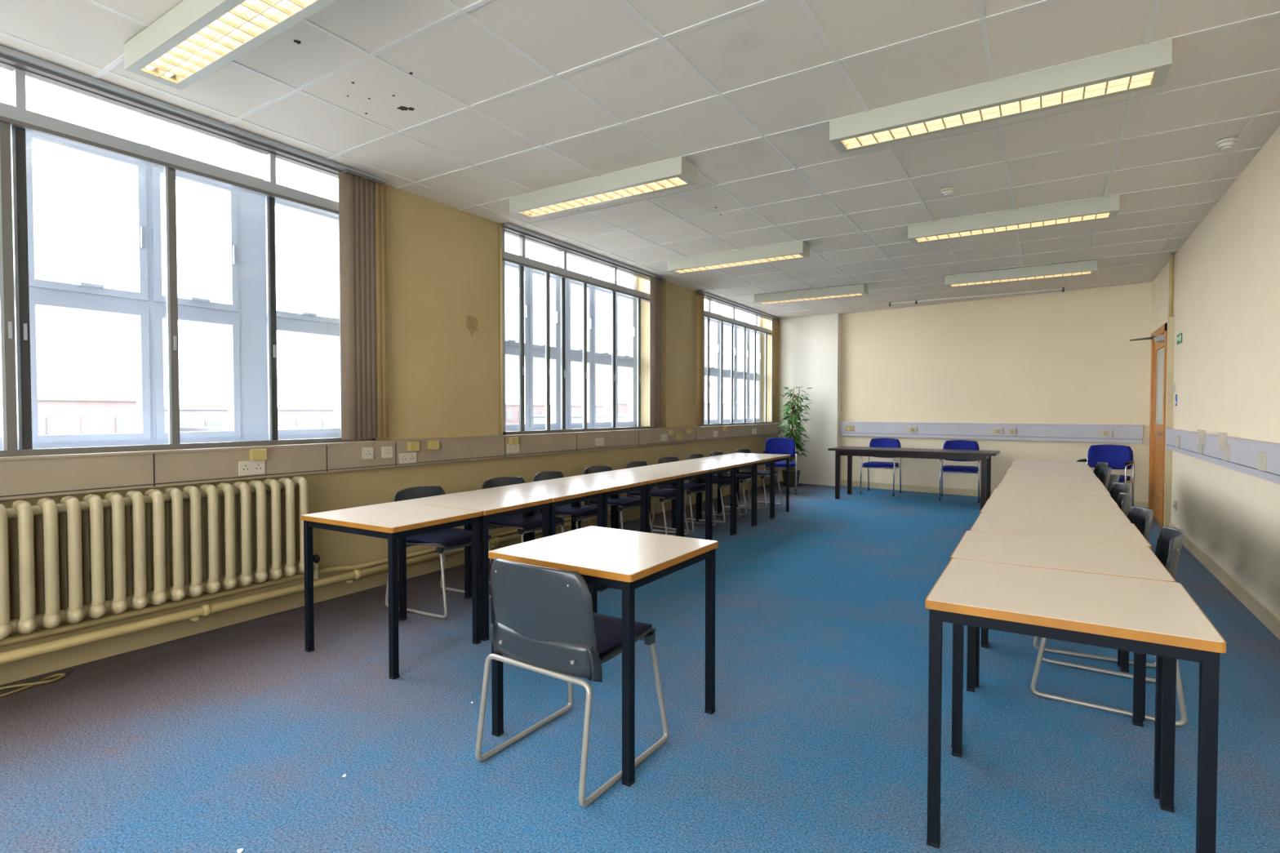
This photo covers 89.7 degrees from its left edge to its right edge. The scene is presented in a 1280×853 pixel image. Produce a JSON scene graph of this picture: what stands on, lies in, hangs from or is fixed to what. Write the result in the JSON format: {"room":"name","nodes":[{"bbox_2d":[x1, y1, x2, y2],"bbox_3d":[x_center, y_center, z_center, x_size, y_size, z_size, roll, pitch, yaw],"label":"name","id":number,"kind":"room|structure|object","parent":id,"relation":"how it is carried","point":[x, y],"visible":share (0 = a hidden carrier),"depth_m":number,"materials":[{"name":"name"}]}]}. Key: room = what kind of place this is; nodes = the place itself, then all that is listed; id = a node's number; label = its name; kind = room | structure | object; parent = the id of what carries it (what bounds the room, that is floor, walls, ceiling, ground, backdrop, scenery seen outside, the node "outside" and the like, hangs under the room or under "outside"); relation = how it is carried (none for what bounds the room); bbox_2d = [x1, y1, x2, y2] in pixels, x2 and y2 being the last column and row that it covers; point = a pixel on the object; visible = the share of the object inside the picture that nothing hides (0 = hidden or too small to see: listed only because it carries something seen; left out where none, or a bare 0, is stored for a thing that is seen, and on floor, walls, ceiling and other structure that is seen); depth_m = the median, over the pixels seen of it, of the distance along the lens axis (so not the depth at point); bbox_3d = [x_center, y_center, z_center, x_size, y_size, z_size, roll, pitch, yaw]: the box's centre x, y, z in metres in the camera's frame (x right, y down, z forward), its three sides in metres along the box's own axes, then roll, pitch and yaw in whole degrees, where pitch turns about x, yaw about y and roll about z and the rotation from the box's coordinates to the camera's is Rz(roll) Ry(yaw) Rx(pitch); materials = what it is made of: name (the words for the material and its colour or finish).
{"room":"classroom","nodes":[
{"label":"classroom","id":0,"kind":"room"},
{"bbox_2d":[0,183,777,653],"bbox_3d":[-1.266,-0.593,6.171,0.353,3.500,14.700,1,2,32],"label":"wall","id":1,"kind":"structure","parent":0,"point":[443,260],"depth_m":5.32,"materials":[{"name":"beige paint"}]},
{"bbox_2d":[0,475,319,639],"bbox_3d":[-2.835,0.684,3.164,0.241,0.685,2.598,1,2,32],"label":"radiator","id":2,"kind":"object","parent":1,"relation":"attached to","point":[155,547],"visible":0.98,"depth_m":3.39,"materials":[{"name":"beige metal"}]},
{"bbox_2d":[0,61,375,457],"bbox_3d":[-2.891,-1.076,3.567,0.355,2.415,2.980,1,2,32],"label":"window","id":3,"kind":"structure","parent":1,"relation":"in","point":[252,320],"depth_m":3.76,"materials":[{"name":"grey metal"}]},
{"bbox_2d":[338,168,377,439],"bbox_3d":[-1.989,-0.843,4.554,0.070,1.865,0.262,1,2,32],"label":"vertical blind","id":4,"kind":"object","parent":3,"relation":"attached to","point":[357,191],"visible":1,"depth_m":4.53,"materials":[{"name":"beige fabric"}]},
{"bbox_2d":[0,44,386,183],"bbox_3d":[-2.704,-1.756,3.456,0.088,0.040,3.020,1,2,32],"label":"curtain rail","id":5,"kind":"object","parent":1,"relation":"attached to","point":[8,55],"depth_m":3.52,"materials":[{"name":"grey metal"}]},
{"bbox_2d":[0,506,623,664],"bbox_3d":[-2.463,1.033,3.801,0.166,0.108,8.850,1,2,32],"label":"pipe","id":6,"kind":"object","parent":1,"relation":"attached to","point":[205,610],"visible":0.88,"depth_m":3.66,"materials":[{"name":"beige metal"}]},
{"bbox_2d":[372,177,388,438],"bbox_3d":[-1.911,-0.846,4.679,0.070,1.865,0.146,1,2,32],"label":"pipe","id":7,"kind":"object","parent":1,"relation":"attached to","point":[380,189],"visible":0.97,"depth_m":4.69,"materials":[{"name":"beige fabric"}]},
{"bbox_2d":[0,476,777,685],"bbox_3d":[-1.192,1.101,5.986,0.016,0.120,14.000,1,2,32],"label":"baseboard","id":8,"kind":"structure","parent":1,"relation":"attached to","point":[20,669],"depth_m":3.87,"materials":[{"name":"paint"}]},
{"bbox_2d":[0,423,781,500],"bbox_3d":[-1.163,0.178,5.917,0.114,0.199,13.950,1,2,32],"label":"cable trunking","id":9,"kind":"object","parent":1,"relation":"attached to","point":[47,475],"visible":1,"depth_m":4.11,"materials":[{"name":"beige plastic"}]},
{"bbox_2d":[384,225,502,439],"bbox_3d":[-1.580,-0.861,5.316,0.024,1.885,1.234,1,2,32],"label":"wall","id":10,"kind":"structure","parent":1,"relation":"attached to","point":[500,226],"depth_m":5.82,"materials":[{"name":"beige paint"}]},
{"bbox_2d":[502,229,654,435],"bbox_3d":[-0.668,-1.157,7.082,0.355,2.415,2.700,1,2,32],"label":"window","id":11,"kind":"structure","parent":1,"relation":"in","point":[557,353],"depth_m":6.93,"materials":[{"name":"grey metal"}]},
{"bbox_2d":[649,275,662,427],"bbox_3d":[0.201,-0.924,8.018,0.070,1.865,0.216,1,2,32],"label":"vertical blind","id":12,"kind":"object","parent":11,"relation":"attached to","point":[655,282],"visible":1,"depth_m":7.99,"materials":[{"name":"beige fabric"}]},
{"bbox_2d":[500,222,662,278],"bbox_3d":[-0.484,-1.837,6.967,0.088,0.040,2.770,1,2,32],"label":"trim","id":13,"kind":"structure","parent":1,"relation":"attached to","point":[508,227],"depth_m":6.60,"materials":[{"name":"grey metal"}]},
{"bbox_2d":[662,278,666,426],"bbox_3d":[0.273,-0.926,8.132,0.070,1.865,0.139,1,2,32],"label":"vertical blind","id":14,"kind":"object","parent":1,"relation":"attached to","point":[664,281],"visible":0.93,"depth_m":8.15,"materials":[{"name":"beige fabric"}]},
{"bbox_2d":[697,297,774,426],"bbox_3d":[1.504,-1.237,10.517,0.355,2.415,3.070,1,2,32],"label":"window","id":15,"kind":"structure","parent":1,"relation":"in","point":[717,371],"depth_m":10.57,"materials":[{"name":"grey metal"}]},
{"bbox_2d":[696,291,704,425],"bbox_3d":[0.847,-0.948,9.040,0.070,1.865,0.146,1,2,32],"label":"vertical blind","id":16,"kind":"object","parent":15,"relation":"attached to","point":[700,295],"visible":1,"depth_m":9.02,"materials":[{"name":"beige fabric"}]},
{"bbox_2d":[771,317,780,422],"bbox_3d":[2.439,-1.006,11.558,0.070,1.865,0.267,1,2,32],"label":"vertical blind","id":17,"kind":"object","parent":15,"relation":"attached to","point":[775,322],"visible":1,"depth_m":11.51,"materials":[{"name":"beige fabric"}]},
{"bbox_2d":[697,291,781,319],"bbox_3d":[1.685,-1.917,10.398,0.088,0.040,3.150,1,2,32],"label":"trim","id":18,"kind":"structure","parent":1,"relation":"attached to","point":[708,295],"depth_m":10.13,"materials":[{"name":"grey metal"}]},
{"bbox_2d":[0,481,1279,852],"bbox_3d":[1.079,1.250,4.731,5.900,0.120,14.700,1,2,32],"label":"floor","id":19,"kind":"structure","parent":0,"point":[229,739],"depth_m":2.60,"materials":[{"name":"blue carpet"}]},
{"bbox_2d":[0,673,66,697],"bbox_3d":[-3.040,1.222,2.804,0.168,0.022,0.843,1,2,32],"label":"coiled cable","id":20,"kind":"object","parent":19,"relation":"on","point":[43,681],"visible":1,"depth_m":3.03,"materials":[{"name":"beige plastic"}]},
{"bbox_2d":[236,702,473,852],"bbox_3d":[-0.067,1.231,2.887,2.945,0.004,1.315,-1,2,-31],"label":"paper scraps","id":21,"kind":"object","parent":19,"relation":"on","point":[239,851],"visible":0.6,"depth_m":1.91,"materials":[{"name":"white paper"}]},
{"bbox_2d":[301,502,482,679],"bbox_3d":[-1.356,0.847,3.546,0.750,0.742,0.607,1,2,31],"label":"square table","id":22,"kind":"object","parent":19,"relation":"on","point":[392,522],"visible":1,"depth_m":3.46,"materials":[{"name":"beige laminate"}]},
{"bbox_2d":[385,485,491,618],"bbox_3d":[-1.331,0.811,4.352,0.551,0.774,0.511,1,2,28],"label":"chair","id":23,"kind":"object","parent":19,"relation":"on","point":[451,539],"visible":0.5,"depth_m":4.25,"materials":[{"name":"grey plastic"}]},
{"bbox_2d":[396,491,551,640],"bbox_3d":[-1.042,0.835,4.071,0.750,0.742,0.607,1,2,31],"label":"square table","id":24,"kind":"object","parent":19,"relation":"on","point":[493,506],"visible":0.81,"depth_m":3.99,"materials":[{"name":"beige laminate"}]},
{"bbox_2d":[481,476,564,583],"bbox_3d":[-0.903,0.796,4.992,0.551,0.774,0.511,1,2,35],"label":"chair","id":25,"kind":"object","parent":19,"relation":"on","point":[531,523],"visible":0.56,"depth_m":4.93,"materials":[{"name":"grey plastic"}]},
{"bbox_2d":[470,483,604,595],"bbox_3d":[-0.728,0.823,4.596,0.750,0.742,0.607,1,2,31],"label":"square table","id":26,"kind":"object","parent":19,"relation":"on","point":[560,495],"visible":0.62,"depth_m":4.52,"materials":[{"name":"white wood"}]},
{"bbox_2d":[533,471,596,533],"bbox_3d":[-0.603,0.783,5.523,0.551,0.774,0.511,1,1,26],"label":"chair","id":27,"kind":"object","parent":19,"relation":"on","point":[583,512],"visible":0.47,"depth_m":5.44,"materials":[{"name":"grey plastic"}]},
{"bbox_2d":[475,557,668,807],"bbox_3d":[-0.246,0.855,2.447,0.511,0.774,0.551,1,2,34],"label":"chair","id":28,"kind":"object","parent":19,"relation":"on","point":[546,621],"visible":0.94,"depth_m":2.23,"materials":[{"name":"grey plastic"}]},
{"bbox_2d":[527,475,647,590],"bbox_3d":[-0.413,0.810,5.121,0.750,0.742,0.607,1,2,31],"label":"square table","id":29,"kind":"object","parent":19,"relation":"on","point":[612,486],"visible":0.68,"depth_m":5.05,"materials":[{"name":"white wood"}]},
{"bbox_2d":[488,525,718,786],"bbox_3d":[-0.135,0.867,2.679,0.690,0.742,0.690,1,2,33],"label":"square table","id":30,"kind":"object","parent":19,"relation":"on","point":[626,561],"visible":0.92,"depth_m":2.54,"materials":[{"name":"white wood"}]},
{"bbox_2d":[580,465,653,533],"bbox_3d":[-0.219,0.771,6.073,0.551,0.774,0.511,1,2,34],"label":"chair","id":31,"kind":"object","parent":19,"relation":"on","point":[627,503],"visible":0.41,"depth_m":5.99,"materials":[{"name":"grey plastic"}]},
{"bbox_2d":[575,471,682,536],"bbox_3d":[-0.099,0.798,5.646,0.750,0.742,0.607,1,2,31],"label":"square table","id":32,"kind":"object","parent":19,"relation":"on","point":[653,479],"visible":0.57,"depth_m":5.62,"materials":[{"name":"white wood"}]},
{"bbox_2d":[620,461,688,534],"bbox_3d":[0.155,0.757,6.665,0.551,0.774,0.511,1,2,29],"label":"chair","id":33,"kind":"object","parent":19,"relation":"on","point":[668,495],"visible":0.45,"depth_m":6.57,"materials":[{"name":"grey plastic"}]},
{"bbox_2d":[613,466,711,540],"bbox_3d":[0.215,0.786,6.172,0.750,0.742,0.607,1,2,31],"label":"square table","id":34,"kind":"object","parent":19,"relation":"on","point":[688,473],"visible":0.54,"depth_m":6.10,"materials":[{"name":"beige laminate"}]},
{"bbox_2d":[652,457,716,532],"bbox_3d":[0.501,0.743,7.250,0.551,0.774,0.511,1,2,36],"label":"chair","id":35,"kind":"object","parent":19,"relation":"on","point":[694,487],"visible":0.51,"depth_m":7.17,"materials":[{"name":"grey plastic"}]},
{"bbox_2d":[646,462,735,540],"bbox_3d":[0.530,0.774,6.697,0.750,0.742,0.607,1,2,31],"label":"square table","id":36,"kind":"object","parent":19,"relation":"on","point":[716,468],"visible":0.66,"depth_m":6.73,"materials":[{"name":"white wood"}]},
{"bbox_2d":[684,453,741,523],"bbox_3d":[0.876,0.731,7.806,0.551,0.774,0.511,1,2,30],"label":"chair","id":37,"kind":"object","parent":19,"relation":"on","point":[725,482],"visible":0.44,"depth_m":7.71,"materials":[{"name":"grey plastic"}]},
{"bbox_2d":[675,458,756,534],"bbox_3d":[0.844,0.762,7.222,0.750,0.742,0.607,1,2,31],"label":"square table","id":38,"kind":"object","parent":19,"relation":"on","point":[740,464],"visible":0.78,"depth_m":7.26,"materials":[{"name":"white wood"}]},
{"bbox_2d":[711,451,759,515],"bbox_3d":[1.207,0.718,8.366,0.551,0.774,0.511,1,1,27],"label":"chair","id":39,"kind":"object","parent":19,"relation":"on","point":[746,477],"visible":0.44,"depth_m":8.23,"materials":[{"name":"grey plastic"}]},
{"bbox_2d":[697,455,774,525],"bbox_3d":[1.159,0.749,7.747,0.750,0.742,0.607,1,2,31],"label":"square table","id":40,"kind":"object","parent":19,"relation":"on","point":[760,460],"visible":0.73,"depth_m":7.78,"materials":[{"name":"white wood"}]},
{"bbox_2d":[720,453,790,518],"bbox_3d":[1.473,0.737,8.272,0.750,0.742,0.607,1,2,31],"label":"square table","id":41,"kind":"object","parent":19,"relation":"on","point":[777,457],"visible":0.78,"depth_m":8.30,"materials":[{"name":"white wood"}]},
{"bbox_2d":[735,448,782,509],"bbox_3d":[1.613,0.706,8.878,0.551,0.774,0.511,1,2,37],"label":"chair","id":42,"kind":"object","parent":19,"relation":"on","point":[748,470],"visible":0.49,"depth_m":8.90,"materials":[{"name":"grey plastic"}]},
{"bbox_2d":[762,437,797,494],"bbox_3d":[2.261,0.624,10.381,0.536,0.871,0.549,0,1,12],"label":"armchair","id":43,"kind":"object","parent":19,"relation":"on","point":[780,446],"visible":0.81,"depth_m":10.56,"materials":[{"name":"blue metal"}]},
{"bbox_2d":[777,386,812,486],"bbox_3d":[2.661,0.169,11.179,0.674,1.743,0.754,1,2,32],"label":"bamboo plant","id":44,"kind":"object","parent":19,"relation":"on","point":[797,438],"visible":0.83,"depth_m":11.13,"materials":[{"name":"green plant"}]},
{"bbox_2d":[859,438,901,496],"bbox_3d":[3.841,0.627,10.247,0.536,0.871,0.549,1,2,34],"label":"armchair","id":45,"kind":"object","parent":19,"relation":"on","point":[874,442],"visible":0.7,"depth_m":10.27,"materials":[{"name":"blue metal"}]},
{"bbox_2d":[827,446,999,510],"bbox_3d":[3.922,0.709,9.311,2.200,0.750,0.750,1,2,33],"label":"wood table","id":46,"kind":"object","parent":19,"relation":"on","point":[984,456],"visible":0.93,"depth_m":9.04,"materials":[{"name":"black wood"}]},
{"bbox_2d":[938,440,980,502],"bbox_3d":[4.726,0.644,9.499,0.536,0.871,0.549,1,2,28],"label":"armchair","id":47,"kind":"object","parent":19,"relation":"on","point":[953,444],"visible":0.7,"depth_m":9.56,"materials":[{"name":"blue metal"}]},
{"bbox_2d":[1012,459,1088,466],"bbox_3d":[4.470,0.766,7.037,0.675,0.742,0.652,1,2,33],"label":"square table","id":48,"kind":"object","parent":19,"relation":"on","point":[1015,461],"visible":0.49,"depth_m":6.95,"materials":[{"name":"beige laminate"}]},
{"bbox_2d":[1005,467,1097,477],"bbox_3d":[3.767,0.792,5.920,0.675,0.742,0.652,1,2,33],"label":"square table","id":49,"kind":"object","parent":19,"relation":"on","point":[1017,471],"visible":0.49,"depth_m":5.92,"materials":[{"name":"beige laminate"}]},
{"bbox_2d":[1010,463,1093,471],"bbox_3d":[4.123,0.779,6.476,0.675,0.742,0.652,1,2,32],"label":"square table","id":50,"kind":"object","parent":19,"relation":"on","point":[1014,465],"visible":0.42,"depth_m":6.44,"materials":[{"name":"beige laminate"}]},
{"bbox_2d":[1002,473,1103,484],"bbox_3d":[3.418,0.805,5.360,0.675,0.742,0.652,1,2,32],"label":"square table","id":51,"kind":"object","parent":19,"relation":"on","point":[1011,477],"visible":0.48,"depth_m":5.34,"materials":[{"name":"beige laminate"}]},
{"bbox_2d":[996,480,1110,494],"bbox_3d":[3.064,0.818,4.803,0.675,0.742,0.652,1,2,32],"label":"square table","id":52,"kind":"object","parent":19,"relation":"on","point":[1005,484],"visible":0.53,"depth_m":4.77,"materials":[{"name":"beige laminate"}]},
{"bbox_2d":[989,488,1119,506],"bbox_3d":[2.706,0.831,4.249,0.675,0.742,0.652,1,2,32],"label":"square table","id":53,"kind":"object","parent":19,"relation":"on","point":[1104,500],"visible":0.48,"depth_m":4.22,"materials":[{"name":"beige laminate"}]},
{"bbox_2d":[980,498,1131,666],"bbox_3d":[2.354,0.844,3.691,0.675,0.742,0.652,1,2,32],"label":"square table","id":54,"kind":"object","parent":19,"relation":"on","point":[1062,510],"visible":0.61,"depth_m":3.63,"materials":[{"name":"beige laminate"}]},
{"bbox_2d":[969,512,1151,721],"bbox_3d":[2.009,0.857,3.128,0.675,0.742,0.652,1,2,32],"label":"square table","id":55,"kind":"object","parent":19,"relation":"on","point":[1113,532],"visible":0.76,"depth_m":3.09,"materials":[{"name":"beige laminate"}]},
{"bbox_2d":[950,530,1176,799],"bbox_3d":[1.648,0.870,2.575,0.675,0.742,0.652,1,2,32],"label":"square table","id":56,"kind":"object","parent":19,"relation":"on","point":[1139,562],"visible":0.66,"depth_m":2.52,"materials":[{"name":"beige laminate"}]},
{"bbox_2d":[924,558,1226,852],"bbox_3d":[1.304,0.882,2.012,0.675,0.742,0.652,1,2,32],"label":"square table","id":57,"kind":"object","parent":19,"relation":"on","point":[1158,618],"visible":1,"depth_m":1.89,"materials":[{"name":"beige laminate"}]},
{"bbox_2d":[1033,506,1155,667],"bbox_3d":[2.502,0.829,3.585,0.551,0.774,0.511,1,2,28],"label":"chair","id":58,"kind":"object","parent":19,"relation":"on","point":[1141,517],"visible":0.13,"depth_m":3.45,"materials":[{"name":"grey plastic"}]},
{"bbox_2d":[1093,462,1108,477],"bbox_3d":[4.548,0.756,6.727,0.551,0.774,0.511,1,1,26],"label":"chair","id":59,"kind":"object","parent":19,"relation":"on","point":[1099,464],"visible":0.04,"depth_m":6.76,"materials":[{"name":"grey plastic"}]},
{"bbox_2d":[1097,466,1111,488],"bbox_3d":[4.157,0.769,6.146,0.551,0.774,0.511,1,2,30],"label":"chair","id":60,"kind":"object","parent":19,"relation":"on","point":[1104,473],"visible":0.13,"depth_m":6.07,"materials":[{"name":"grey plastic"}]},
{"bbox_2d":[1076,444,1134,506],"bbox_3d":[5.952,0.674,8.226,0.549,0.871,0.536,-1,2,-43],"label":"armchair","id":61,"kind":"object","parent":19,"relation":"on","point":[1117,456],"visible":0.59,"depth_m":8.32,"materials":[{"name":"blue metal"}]},
{"bbox_2d":[1030,526,1187,726],"bbox_3d":[2.159,0.842,2.986,0.551,0.774,0.511,1,2,35],"label":"chair","id":62,"kind":"object","parent":19,"relation":"on","point":[1169,544],"visible":0.27,"depth_m":2.89,"materials":[{"name":"grey plastic"}]},
{"bbox_2d":[1106,474,1119,492],"bbox_3d":[3.730,0.785,5.470,0.551,0.774,0.511,1,2,36],"label":"chair","id":63,"kind":"object","parent":19,"relation":"on","point":[1113,477],"visible":0.1,"depth_m":5.20,"materials":[{"name":"grey plastic"}]},
{"bbox_2d":[1109,482,1130,502],"bbox_3d":[3.302,0.800,4.794,0.551,0.774,0.511,1,1,26],"label":"chair","id":64,"kind":"object","parent":19,"relation":"on","point":[1117,487],"visible":0.1,"depth_m":4.81,"materials":[{"name":"grey plastic"}]},
{"bbox_2d":[1115,492,1133,516],"bbox_3d":[2.886,0.814,4.229,0.551,0.774,0.511,1,2,34],"label":"chair","id":65,"kind":"object","parent":19,"relation":"on","point":[1124,500],"visible":0.09,"depth_m":3.99,"materials":[{"name":"grey plastic"}]},
{"bbox_2d":[0,0,1279,319],"bbox_3d":[1.058,-2.132,4.666,5.950,0.654,14.800,1,2,32],"label":"ceiling","id":66,"kind":"structure","parent":0,"point":[470,106],"depth_m":3.69,"materials":[{"name":"tile"}]},
{"bbox_2d":[124,0,337,90],"bbox_3d":[-1.665,-1.700,2.652,1.550,0.115,0.230,1,2,32],"label":"fluorescent ceiling light","id":67,"kind":"object","parent":66,"relation":"attached to","point":[194,39],"visible":1,"depth_m":2.74,"materials":[{"name":"metal"}]},
{"bbox_2d":[509,155,697,219],"bbox_3d":[-0.318,-1.749,4.782,1.550,0.115,0.230,1,2,32],"label":"fluorescent ceiling light","id":68,"kind":"object","parent":66,"relation":"attached to","point":[676,172],"visible":1,"depth_m":4.67,"materials":[{"name":"metal"}]},
{"bbox_2d":[666,240,809,274],"bbox_3d":[1.023,-1.798,6.903,1.550,0.115,0.230,1,2,32],"label":"fluorescent ceiling light","id":69,"kind":"object","parent":66,"relation":"attached to","point":[797,250],"visible":1,"depth_m":6.79,"materials":[{"name":"metal"}]},
{"bbox_2d":[754,284,867,305],"bbox_3d":[2.375,-1.848,9.041,1.550,0.115,0.230,1,2,32],"label":"fluorescent ceiling light","id":70,"kind":"object","parent":66,"relation":"attached to","point":[857,290],"visible":1,"depth_m":8.93,"materials":[{"name":"metal"}]},
{"bbox_2d":[940,186,955,196],"bbox_3d":[2.344,-1.785,4.902,0.100,0.050,0.100,1,2,32],"label":"smoke detector","id":71,"kind":"object","parent":66,"relation":"attached to","point":[947,191],"visible":1,"depth_m":4.88,"materials":[{"name":"plastic"}]},
{"bbox_2d":[888,287,1066,306],"bbox_3d":[4.841,-1.886,9.394,2.300,0.055,0.025,1,2,32],"label":"rail","id":72,"kind":"object","parent":66,"relation":"hanging from","point":[1063,289],"depth_m":9.33,"materials":[{"name":"white metal"}]},
{"bbox_2d":[829,37,1172,153],"bbox_3d":[1.820,-1.718,3.430,1.550,0.115,0.230,1,2,32],"label":"fluorescent ceiling light","id":73,"kind":"object","parent":66,"relation":"attached to","point":[1145,66],"visible":1,"depth_m":3.31,"materials":[{"name":"metal"}]},
{"bbox_2d":[907,195,1119,244],"bbox_3d":[3.162,-1.767,5.551,1.550,0.115,0.230,1,2,32],"label":"fluorescent ceiling light","id":74,"kind":"object","parent":66,"relation":"attached to","point":[1107,207],"visible":1,"depth_m":5.45,"materials":[{"name":"metal"}]},
{"bbox_2d":[945,259,1097,287],"bbox_3d":[4.513,-1.817,7.689,1.550,0.115,0.230,1,2,32],"label":"fluorescent ceiling light","id":75,"kind":"object","parent":66,"relation":"attached to","point":[1088,267],"visible":1,"depth_m":7.59,"materials":[{"name":"metal"}]},
{"bbox_2d":[1215,137,1237,150],"bbox_3d":[3.672,-1.765,4.028,0.100,0.050,0.100,1,2,32],"label":"smoke detector","id":76,"kind":"object","parent":66,"relation":"attached to","point":[1225,144],"visible":1,"depth_m":4.01,"materials":[{"name":"plastic"}]},
{"bbox_2d":[777,281,1152,502],"bbox_3d":[4.675,-0.688,10.247,5.527,3.500,0.310,1,2,41],"label":"wall","id":77,"kind":"structure","parent":0,"point":[1066,357],"depth_m":9.88,"materials":[{"name":"paint"}]},
{"bbox_2d":[840,421,1142,443],"bbox_3d":[5.064,0.069,9.862,4.172,0.245,0.099,1,2,41],"label":"cable trunking","id":78,"kind":"object","parent":77,"relation":"attached to","point":[1121,433],"visible":1,"depth_m":9.56,"materials":[{"name":"grey plastic"}]},
{"bbox_2d":[840,480,1148,508],"bbox_3d":[5.117,1.021,9.896,4.247,0.100,0.015,1,2,41],"label":"baseboard","id":79,"kind":"structure","parent":77,"relation":"attached to","point":[842,482],"depth_m":10.38,"materials":[{"name":"paint"}]},
{"bbox_2d":[1151,125,1279,619],"bbox_3d":[3.488,-0.524,3.167,0.200,3.500,14.700,1,2,32],"label":"wall","id":80,"kind":"structure","parent":0,"point":[1226,295],"depth_m":4.69,"materials":[{"name":"beige paint"}]},
{"bbox_2d":[1129,322,1167,528],"bbox_3d":[6.026,-0.018,7.668,0.305,2.280,1.160,1,2,32],"label":"door","id":81,"kind":"structure","parent":80,"relation":"in","point":[1158,338],"depth_m":7.68,"materials":[{"name":"brown wood"}]},
{"bbox_2d":[1163,253,1174,526],"bbox_3d":[5.749,-0.359,6.983,0.049,2.994,0.100,1,2,32],"label":"conduit pipe","id":82,"kind":"object","parent":80,"relation":"attached to","point":[1171,319],"visible":0.88,"depth_m":6.95,"materials":[{"name":"beige paint"}]},
{"bbox_2d":[1172,383,1175,392],"bbox_3d":[5.691,-0.409,6.859,0.018,0.100,0.090,1,2,32],"label":"light switch","id":83,"kind":"object","parent":80,"relation":"attached to","point":[1174,384],"visible":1,"depth_m":6.82,"materials":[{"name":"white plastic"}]},
{"bbox_2d":[1173,500,1177,510],"bbox_3d":[5.571,0.820,6.697,0.016,0.090,0.140,1,2,32],"label":"wall socket","id":84,"kind":"object","parent":80,"relation":"attached to","point":[1175,502],"visible":1,"depth_m":6.67,"materials":[{"name":"white plastic"}]},
{"bbox_2d":[1174,394,1177,405],"bbox_3d":[5.634,-0.277,6.762,0.006,0.120,0.100,1,2,32],"label":"notice sign","id":85,"kind":"object","parent":80,"relation":"attached to","point":[1175,400],"visible":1,"depth_m":6.75,"materials":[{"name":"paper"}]},
{"bbox_2d":[1177,332,1182,344],"bbox_3d":[5.556,-0.904,6.625,0.008,0.100,0.270,1,2,32],"label":"exit sign","id":86,"kind":"object","parent":80,"relation":"attached to","point":[1180,335],"visible":1,"depth_m":6.59,"materials":[{"name":"plastic"}]},
{"bbox_2d":[1165,428,1279,484],"bbox_3d":[2.607,0.227,2.072,0.099,0.250,11.480,1,2,32],"label":"cable trunking","id":87,"kind":"object","parent":80,"relation":"attached to","point":[1259,459],"visible":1,"depth_m":4.48,"materials":[{"name":"grey plastic"}]},
{"bbox_2d":[1168,522,1279,639],"bbox_3d":[2.676,1.201,2.123,0.014,0.100,11.600,1,2,32],"label":"baseboard","id":88,"kind":"structure","parent":80,"relation":"attached to","point":[1265,616],"depth_m":4.48,"materials":[{"name":"paint"}]},
{"label":"outside","id":89,"kind":"structure","parent":0,"visible":0},
{"bbox_3d":[-15.546,6.797,69.157,180.000,0.200,220.000,1,2,32],"label":"ground","id":90,"kind":"structure","parent":89,"visible":0},
{"bbox_2d":[0,394,164,435],"bbox_3d":[-25.034,2.898,25.956,10.220,9.600,6.240,1,2,32],"label":"office building","id":91,"kind":"structure","parent":90,"relation":"on","point":[56,414],"depth_m":23.73,"materials":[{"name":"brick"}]},
{"bbox_2d":[63,393,333,431],"bbox_3d":[-29.165,2.679,41.877,10.220,9.300,14.740,1,2,32],"label":"office building","id":92,"kind":"structure","parent":90,"relation":"on","point":[189,416],"depth_m":39.05,"materials":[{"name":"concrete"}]},
{"bbox_2d":[179,426,333,431],"bbox_3d":[-17.201,3.478,29.004,8.220,8.300,3.740,1,2,32],"label":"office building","id":93,"kind":"structure","parent":90,"relation":"on","point":[211,428],"depth_m":28.08,"materials":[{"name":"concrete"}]},
{"bbox_2d":[505,403,604,424],"bbox_3d":[-17.092,1.588,75.931,10.220,9.900,30.240,1,2,32],"label":"office building","id":94,"kind":"structure","parent":90,"relation":"on","point":[512,410],"depth_m":74.15,"materials":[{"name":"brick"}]},
{"bbox_2d":[533,407,627,423],"bbox_3d":[-4.947,2.393,67.087,8.220,8.700,12.240,1,2,32],"label":"office building","id":95,"kind":"structure","parent":90,"relation":"on","point":[538,419],"depth_m":62.47,"materials":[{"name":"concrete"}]},
{"bbox_2d":[606,402,753,419],"bbox_3d":[13.075,0.339,118.954,15.220,10.400,45.240,1,2,32],"label":"office building","id":96,"kind":"structure","parent":90,"relation":"on","point":[622,407],"depth_m":106.39,"materials":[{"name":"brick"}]}
]}

